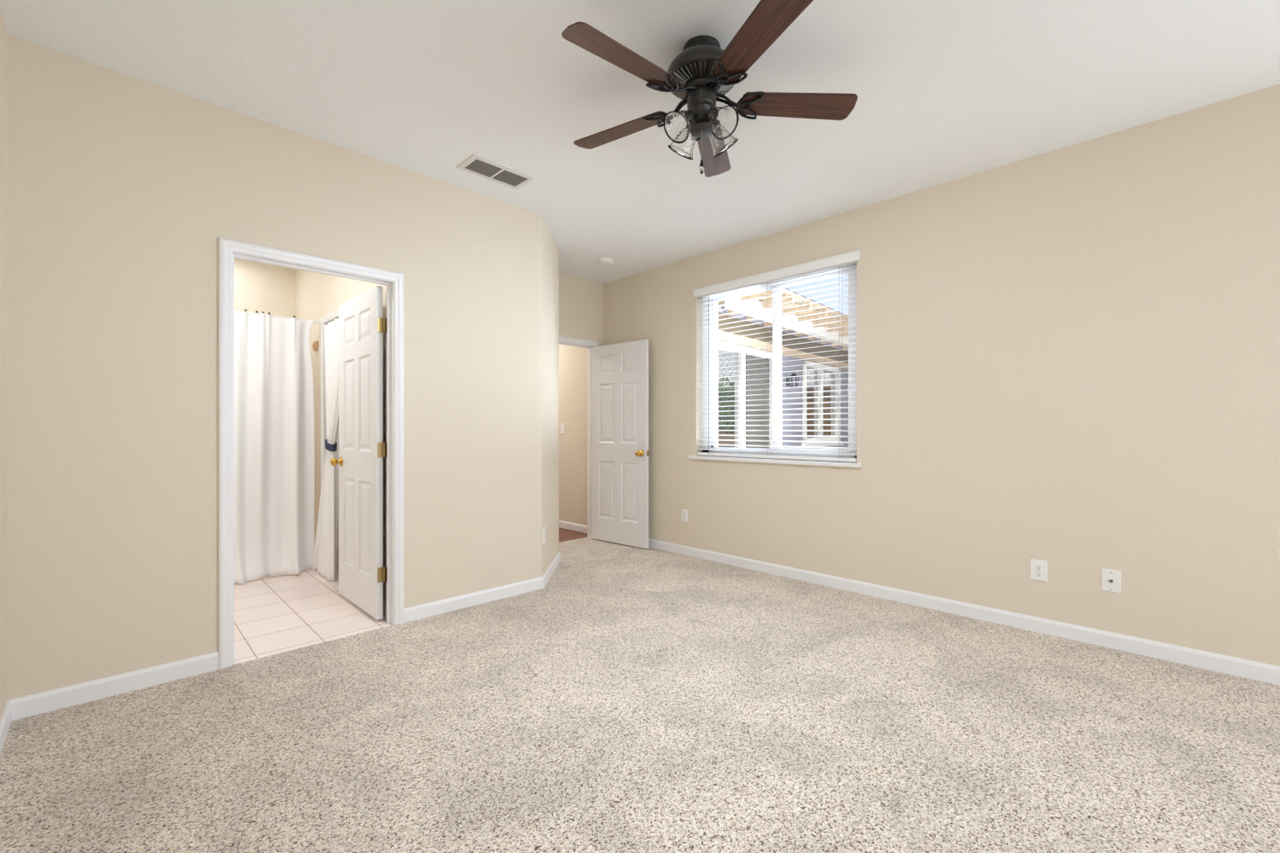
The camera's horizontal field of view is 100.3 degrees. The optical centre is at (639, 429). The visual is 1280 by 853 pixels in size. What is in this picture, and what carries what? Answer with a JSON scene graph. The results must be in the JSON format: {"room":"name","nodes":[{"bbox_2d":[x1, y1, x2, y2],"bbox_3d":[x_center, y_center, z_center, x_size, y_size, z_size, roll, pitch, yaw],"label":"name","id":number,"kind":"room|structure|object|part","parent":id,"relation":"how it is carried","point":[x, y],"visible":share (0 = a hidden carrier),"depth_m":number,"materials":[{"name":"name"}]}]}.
{"room":"empty bedroom","nodes":[
{"label":"empty bedroom","id":0,"kind":"room"},
{"bbox_2d":[0,8,7,718],"bbox_3d":[-0.436,-0.176,-0.059,0.115,2.803,6.060,0,0,-45],"label":"wall","id":1,"kind":"structure","parent":0,"point":[3,36],"depth_m":2.07,"materials":[{"name":"beige paint"}]},
{"bbox_2d":[0,651,218,755],"bbox_3d":[-0.199,1.124,0.257,0.666,0.083,5.945,0,0,-45],"label":"baseboard","id":2,"kind":"structure","parent":1,"relation":"attached to","point":[32,705],"depth_m":2.31,"materials":[{"name":"white paint"}]},
{"bbox_2d":[233,257,296,318],"bbox_3d":[-3.903,-0.176,4.632,1.789,2.803,0.115,0,0,-45],"label":"wall","id":3,"kind":"structure","parent":0,"point":[258,287],"depth_m":4.96,"materials":[{"name":"beige paint"}]},
{"bbox_2d":[7,34,538,700],"bbox_3d":[-1.716,-0.176,3.019,2.629,2.803,0.115,0,0,-45],"label":"wall","id":4,"kind":"structure","parent":0,"point":[123,189],"depth_m":2.48,"materials":[{"name":"beige paint"}]},
{"bbox_2d":[218,237,403,669],"bbox_3d":[-1.782,0.115,2.954,0.880,2.101,0.151,0,0,-45],"label":"door frame","id":5,"kind":"structure","parent":4,"relation":"attached to","point":[229,249],"depth_m":2.84,"materials":[{"name":"white paint"}]},
{"bbox_2d":[232,567,393,664],"bbox_3d":[-2.670,1.198,3.883,2.259,0.056,2.685,0,0,-45],"label":"floor tile","id":6,"kind":"structure","parent":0,"point":[273,615],"depth_m":3.36,"materials":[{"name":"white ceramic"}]},
{"bbox_2d":[296,269,386,596],"bbox_3d":[-2.135,-0.176,4.494,0.760,2.803,2.570,0,0,-45],"label":"wall","id":7,"kind":"structure","parent":0,"point":[318,295],"depth_m":4.54,"materials":[{"name":"beige paint"}]},
{"bbox_2d":[312,341,318,350],"bbox_3d":[-2.804,-0.719,4.605,0.034,0.080,0.080,0,0,-45],"label":"hook block","id":8,"kind":"object","parent":7,"relation":"attached to","point":[315,346],"visible":1,"depth_m":4.58,"materials":[{"name":"brown wood"}]},
{"bbox_2d":[312,318,338,581],"bbox_3d":[-2.391,0.160,4.150,0.086,2.000,0.804,0,0,-45],"label":"curtain","id":9,"kind":"object","parent":7,"relation":"hanging from","point":[324,552],"visible":0.88,"depth_m":4.15,"materials":[{"name":"white fabric"}]},
{"bbox_2d":[320,308,338,567],"bbox_3d":[-2.313,0.115,4.205,0.137,2.101,0.906,0,0,-45],"label":"door frame","id":10,"kind":"structure","parent":7,"relation":"attached to","point":[331,317],"depth_m":4.46,"materials":[{"name":"white paint"}]},
{"bbox_2d":[330,285,387,620],"bbox_3d":[-1.836,0.142,3.505,0.171,2.028,0.813,0,0,-45],"label":"door","id":11,"kind":"structure","parent":7,"relation":"in","point":[362,323],"depth_m":3.44,"materials":[{"name":"white paint"}]},
{"bbox_3d":[-2.108,0.226,3.707,0.068,0.066,0.066,0,0,-45],"label":"knob","id":12,"kind":"part","parent":11,"relation":"part of","materials":[{"name":"gold metal"}]},
{"bbox_2d":[383,595,386,611],"bbox_3d":[-1.765,1.124,3.571,0.013,0.083,0.738,0,0,-45],"label":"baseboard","id":13,"kind":"structure","parent":7,"relation":"attached to","point":[384,596],"depth_m":3.44,"materials":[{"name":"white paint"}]},
{"bbox_2d":[538,213,558,577],"bbox_3d":[-0.828,-0.176,4.531,0.331,2.803,1.246,0,0,-18],"label":"wall","id":14,"kind":"structure","parent":0,"point":[548,250],"depth_m":4.15,"materials":[{"name":"beige paint"}]},
{"bbox_2d":[403,551,560,622],"bbox_3d":[-0.969,1.124,4.111,0.584,0.083,1.930,0,0,10],"label":"baseboard","id":15,"kind":"structure","parent":14,"relation":"attached to","point":[419,612],"depth_m":3.55,"materials":[{"name":"white paint"}]},
{"bbox_2d":[542,526,545,543],"bbox_3d":[-0.715,0.791,3.999,0.009,0.116,0.072,0,0,1],"label":"wall outlet","id":16,"kind":"object","parent":14,"relation":"attached to","point":[544,528],"visible":1,"depth_m":3.97,"materials":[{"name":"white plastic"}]},
{"bbox_2d":[558,528,587,542],"bbox_3d":[-2.060,1.199,6.195,1.791,0.054,2.697,0,0,-45],"label":"floor","id":17,"kind":"structure","parent":0,"point":[564,534],"depth_m":5.91,"materials":[{"name":"brown wood"}]},
{"bbox_2d":[558,272,603,346],"bbox_3d":[-0.820,-0.176,5.444,1.086,2.803,0.115,0,0,-45],"label":"wall","id":18,"kind":"structure","parent":0,"point":[580,299],"depth_m":5.56,"materials":[{"name":"beige paint"}]},
{"bbox_2d":[558,336,599,538],"bbox_3d":[-0.798,0.115,5.466,0.874,2.101,0.151,0,0,-45],"label":"door frame","id":19,"kind":"structure","parent":18,"relation":"attached to","point":[562,340],"depth_m":5.73,"materials":[{"name":"white paint"}]},
{"bbox_2d":[0,537,1279,852],"bbox_3d":[0.591,1.196,1.889,4.085,0.060,7.153,0,0,-45],"label":"floor","id":20,"kind":"structure","parent":0,"point":[637,700],"depth_m":1.99,"materials":[{"name":"beige carpet"}]},
{"bbox_2d":[0,0,1279,283],"bbox_3d":[-0.338,-1.653,2.857,4.359,0.150,10.065,0,0,-45],"label":"ceiling","id":21,"kind":"structure","parent":0,"point":[946,90],"depth_m":2.39,"materials":[{"name":"white paint"}]},
{"bbox_2d":[456,153,535,189],"bbox_3d":[-0.879,-1.572,3.280,0.418,0.010,0.226,0,0,-45],"label":"ceiling vent","id":22,"kind":"object","parent":21,"relation":"in","point":[476,165],"visible":1,"depth_m":3.26,"materials":[{"name":"white metal"}]},
{"bbox_2d":[598,257,613,266],"bbox_3d":[-0.315,-1.557,4.987,0.144,0.041,0.144,0,0,-45],"label":"smoke detector","id":23,"kind":"object","parent":21,"relation":"attached to","point":[604,261],"visible":1,"depth_m":4.95,"materials":[{"name":"white plastic"}]},
{"bbox_2d":[561,0,857,177],"bbox_3d":[0.221,-1.315,2.199,1.220,0.526,1.241,0,0,-45],"label":"ceiling fan","id":24,"kind":"object","parent":21,"relation":"hanging from","point":[703,72],"visible":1,"depth_m":2.15,"materials":[{"name":"brown wood"}]},
{"bbox_3d":[-0.085,-1.357,2.430,0.488,0.006,0.138,0,12,32],"label":"blade","id":25,"kind":"part","parent":24,"relation":"part of","materials":[{"name":"brown wood"}]},
{"bbox_3d":[-0.056,-1.357,1.956,0.488,0.006,0.138,0,12,-40],"label":"blade","id":26,"kind":"part","parent":24,"relation":"part of","materials":[{"name":"brown wood"}]},
{"bbox_3d":[0.173,-1.240,2.155,0.097,0.122,0.122,-50,26,-25],"label":"lamp shade","id":27,"kind":"part","parent":24,"relation":"part of","materials":[{"name":"clear glass"}]},
{"bbox_3d":[0.197,-1.240,2.296,0.122,0.122,0.097,0,-44,-35],"label":"lamp shade","id":28,"kind":"part","parent":24,"relation":"part of","materials":[{"name":"clear glass"}]},
{"bbox_3d":[0.207,-1.276,2.181,0.060,0.048,0.048,0,0,-45],"label":"lamp arm","id":29,"kind":"part","parent":24,"relation":"part of","materials":[{"name":"black metal"}]},
{"bbox_3d":[0.288,-1.276,2.165,0.048,0.048,0.060,0,0,-45],"label":"lamp arm","id":30,"kind":"part","parent":24,"relation":"part of","materials":[{"name":"black metal"}]},
{"bbox_3d":[0.357,-1.357,2.605,0.138,0.006,0.488,-12,-3,14],"label":"blade","id":31,"kind":"part","parent":24,"relation":"part of","materials":[{"name":"brown wood"}]},
{"bbox_3d":[0.338,-1.240,2.272,0.097,0.122,0.122,50,-26,-25],"label":"lamp shade","id":32,"kind":"part","parent":24,"relation":"part of","materials":[{"name":"clear glass"}]},
{"bbox_3d":[0.314,-1.240,2.131,0.122,0.122,0.097,0,44,-35],"label":"lamp shade","id":33,"kind":"part","parent":24,"relation":"part of","materials":[{"name":"clear glass"}]},
{"bbox_3d":[0.404,-1.357,1.838,0.138,0.006,0.488,13,-5,-21],"label":"blade","id":34,"kind":"part","parent":24,"relation":"part of","materials":[{"name":"brown wood"}]},
{"bbox_3d":[0.659,-1.357,2.238,0.488,0.006,0.138,0,-12,-4],"label":"blade","id":35,"kind":"part","parent":24,"relation":"part of","materials":[{"name":"brown wood"}]},
{"bbox_2d":[558,83,1279,666],"bbox_3d":[1.155,-0.176,4.335,0.159,2.803,10.065,0,0,-45],"label":"wall","id":36,"kind":"structure","parent":0,"point":[1068,357],"depth_m":3.05,"materials":[{"name":"beige paint"}]},
{"bbox_2d":[560,424,564,434],"bbox_3d":[-0.915,-0.006,6.299,0.018,0.118,0.072,0,0,-45],"label":"light switch","id":37,"kind":"object","parent":36,"relation":"attached to","point":[562,426],"visible":1,"depth_m":6.30,"materials":[{"name":"white plastic"}]},
{"bbox_2d":[558,520,587,534],"bbox_3d":[-1.435,1.124,6.828,0.013,0.083,2.677,0,0,-45],"label":"baseboard","id":38,"kind":"structure","parent":36,"relation":"attached to","point":[580,528],"depth_m":6.15,"materials":[{"name":"white paint"}]},
{"bbox_2d":[591,339,649,548],"bbox_3d":[-0.214,0.143,5.418,0.775,2.022,0.171,0,0,40],"label":"door","id":39,"kind":"structure","parent":36,"relation":"in","point":[619,372],"depth_m":5.38,"materials":[{"name":"white paint"}]},
{"bbox_3d":[-0.008,0.234,5.174,0.066,0.066,0.068,0,0,40],"label":"knob","id":40,"kind":"part","parent":39,"relation":"part of","materials":[{"name":"gold metal"}]},
{"bbox_2d":[681,509,687,522],"bbox_3d":[0.413,0.803,4.964,0.009,0.116,0.072,0,0,-45],"label":"wall outlet","id":41,"kind":"object","parent":36,"relation":"attached to","point":[684,512],"visible":1,"depth_m":4.96,"materials":[{"name":"white plastic"}]},
{"bbox_2d":[688,455,861,467],"bbox_3d":[1.039,0.257,4.378,0.116,0.032,1.580,0,0,-45],"label":"window sill","id":42,"kind":"structure","parent":36,"relation":"attached to","point":[845,464],"depth_m":4.23,"materials":[{"name":"white paint"}]},
{"bbox_2d":[702,264,856,458],"bbox_3d":[1.111,-0.504,4.425,0.066,1.490,1.475,0,0,-45],"label":"window","id":43,"kind":"structure","parent":36,"relation":"in","point":[776,344],"depth_m":4.43,"materials":[{"name":"white plastic"}]},
{"bbox_3d":[0.907,-0.504,4.653,0.025,1.400,0.687,0,0,-45],"label":"sash","id":44,"kind":"part","parent":43,"relation":"part of","materials":[{"name":"white plastic"}]},
{"bbox_2d":[692,250,860,462],"bbox_3d":[1.047,-0.517,4.353,0.088,1.508,1.516,0,0,-45],"label":"window blind","id":45,"kind":"object","parent":43,"relation":"attached to","point":[848,258],"visible":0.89,"depth_m":4.27,"materials":[{"name":"white plastic"}]},
{"bbox_3d":[0.632,-0.494,4.795,0.055,1.420,0.002,0,0,-45],"label":"ladder cord","id":46,"kind":"part","parent":45,"relation":"part of","materials":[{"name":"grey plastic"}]},
{"bbox_3d":[1.054,0.223,4.369,0.052,0.028,1.463,0,0,-45],"label":"rail","id":47,"kind":"part","parent":45,"relation":"part of","materials":[{"name":"white plastic"}]},
{"bbox_3d":[1.243,-1.104,4.130,0.002,0.200,0.002,0,0,-45],"label":"lift cord","id":48,"kind":"part","parent":45,"relation":"part of","materials":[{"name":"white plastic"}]},
{"bbox_3d":[1.351,-0.504,4.166,0.025,1.400,0.670,0,0,-45],"label":"sash","id":49,"kind":"part","parent":43,"relation":"part of","materials":[{"name":"white plastic"}]},
{"bbox_2d":[648,538,1279,686],"bbox_3d":[2.078,1.124,3.280,0.013,0.083,7.037,0,0,-45],"label":"baseboard","id":50,"kind":"structure","parent":36,"relation":"attached to","point":[1211,661],"depth_m":3.13,"materials":[{"name":"white paint"}]},
{"bbox_2d":[1030,558,1047,581],"bbox_3d":[2.290,0.812,3.069,0.009,0.119,0.078,0,0,-45],"label":"wall outlet","id":51,"kind":"object","parent":36,"relation":"attached to","point":[1038,568],"visible":1,"depth_m":3.07,"materials":[{"name":"white plastic"}]},
{"bbox_2d":[1035,564,1041,570],"bbox_3d":[2.288,0.792,3.067,0.003,0.029,0.033,0,0,-45],"label":"socket","id":52,"kind":"object","parent":51,"relation":"attached to","point":[1037,567],"depth_m":3.07,"materials":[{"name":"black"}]},
{"bbox_2d":[1035,570,1041,576],"bbox_3d":[2.288,0.831,3.067,0.003,0.029,0.033,0,0,-45],"label":"socket","id":53,"kind":"object","parent":51,"relation":"attached to","point":[1038,573],"depth_m":3.07,"materials":[{"name":"white plastic"}]},
{"bbox_2d":[1101,568,1121,593],"bbox_3d":[2.506,0.809,2.844,0.018,0.119,0.078,0,0,-45],"label":"cable plate","id":54,"kind":"object","parent":36,"relation":"attached to","point":[1111,579],"visible":1,"depth_m":2.84,"materials":[{"name":"white plastic"}]},
{"bbox_3d":[-3.553,-0.176,3.089,0.115,2.803,2.570,0,0,-45],"label":"wall","id":55,"kind":"structure","parent":0,"visible":0},
{"bbox_2d":[233,310,320,323],"bbox_3d":[-3.249,-0.904,3.971,1.559,0.017,0.017,0,0,-45],"label":"curtain rod","id":56,"kind":"object","parent":55,"relation":"attached to","point":[317,322],"visible":0.02,"depth_m":4.33,"materials":[{"name":"white paint"}]},
{"bbox_2d":[233,309,314,584],"bbox_3d":[-3.059,0.120,4.033,1.091,2.083,0.184,0,0,-44],"label":"shower curtain","id":57,"kind":"object","parent":56,"relation":"hanging from","point":[274,422],"visible":0.55,"depth_m":4.25,"materials":[{"name":"white fabric"}]},
{"label":"outside","id":58,"kind":"structure","parent":0,"visible":0},
{"bbox_3d":[4.977,1.376,9.151,12.050,0.180,18.000,0,0,-45],"label":"ground","id":59,"kind":"structure","parent":58,"visible":0},
{"bbox_2d":[718,287,848,449],"bbox_3d":[2.008,-0.224,6.915,0.260,3.020,4.700,0,0,41],"label":"house wing","id":60,"kind":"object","parent":59,"relation":"on","point":[769,340],"visible":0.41,"depth_m":6.26,"materials":[{"name":"grey paint"}]},
{"bbox_3d":[0.832,0.176,5.499,0.006,2.020,0.700,0,0,41],"label":"glass panel","id":61,"kind":"part","parent":60,"relation":"part of","materials":[{"name":"clear glass"}]},
{"bbox_3d":[1.312,0.176,6.037,0.004,2.020,0.620,0,0,41],"label":"screen panel","id":62,"kind":"part","parent":60,"relation":"part of","materials":[{"name":"grey"}]},
{"bbox_2d":[718,288,848,349],"bbox_3d":[2.353,-1.195,6.617,0.710,0.182,4.700,0,0,41],"label":"patio cover","id":63,"kind":"object","parent":60,"relation":"attached to","point":[843,341],"visible":0.37,"depth_m":5.63,"materials":[{"name":"white wood"}]},
{"bbox_2d":[785,372,799,387],"bbox_3d":[1.872,-0.602,6.543,0.139,0.185,0.124,0,0,41],"label":"wall lantern","id":64,"kind":"object","parent":60,"relation":"attached to","point":[788,380],"visible":0.77,"depth_m":6.53,"materials":[{"name":"black metal"}]},
{"bbox_3d":[1.824,-0.584,6.585,0.012,0.100,0.070,0,0,41],"label":"plate","id":65,"kind":"part","parent":64,"relation":"part of","materials":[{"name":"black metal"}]},
{"bbox_3d":[2.488,-0.359,7.412,0.006,0.950,1.120,0,0,41],"label":"pane","id":66,"kind":"part","parent":60,"relation":"part of","materials":[{"name":"clear glass"}]}
]}

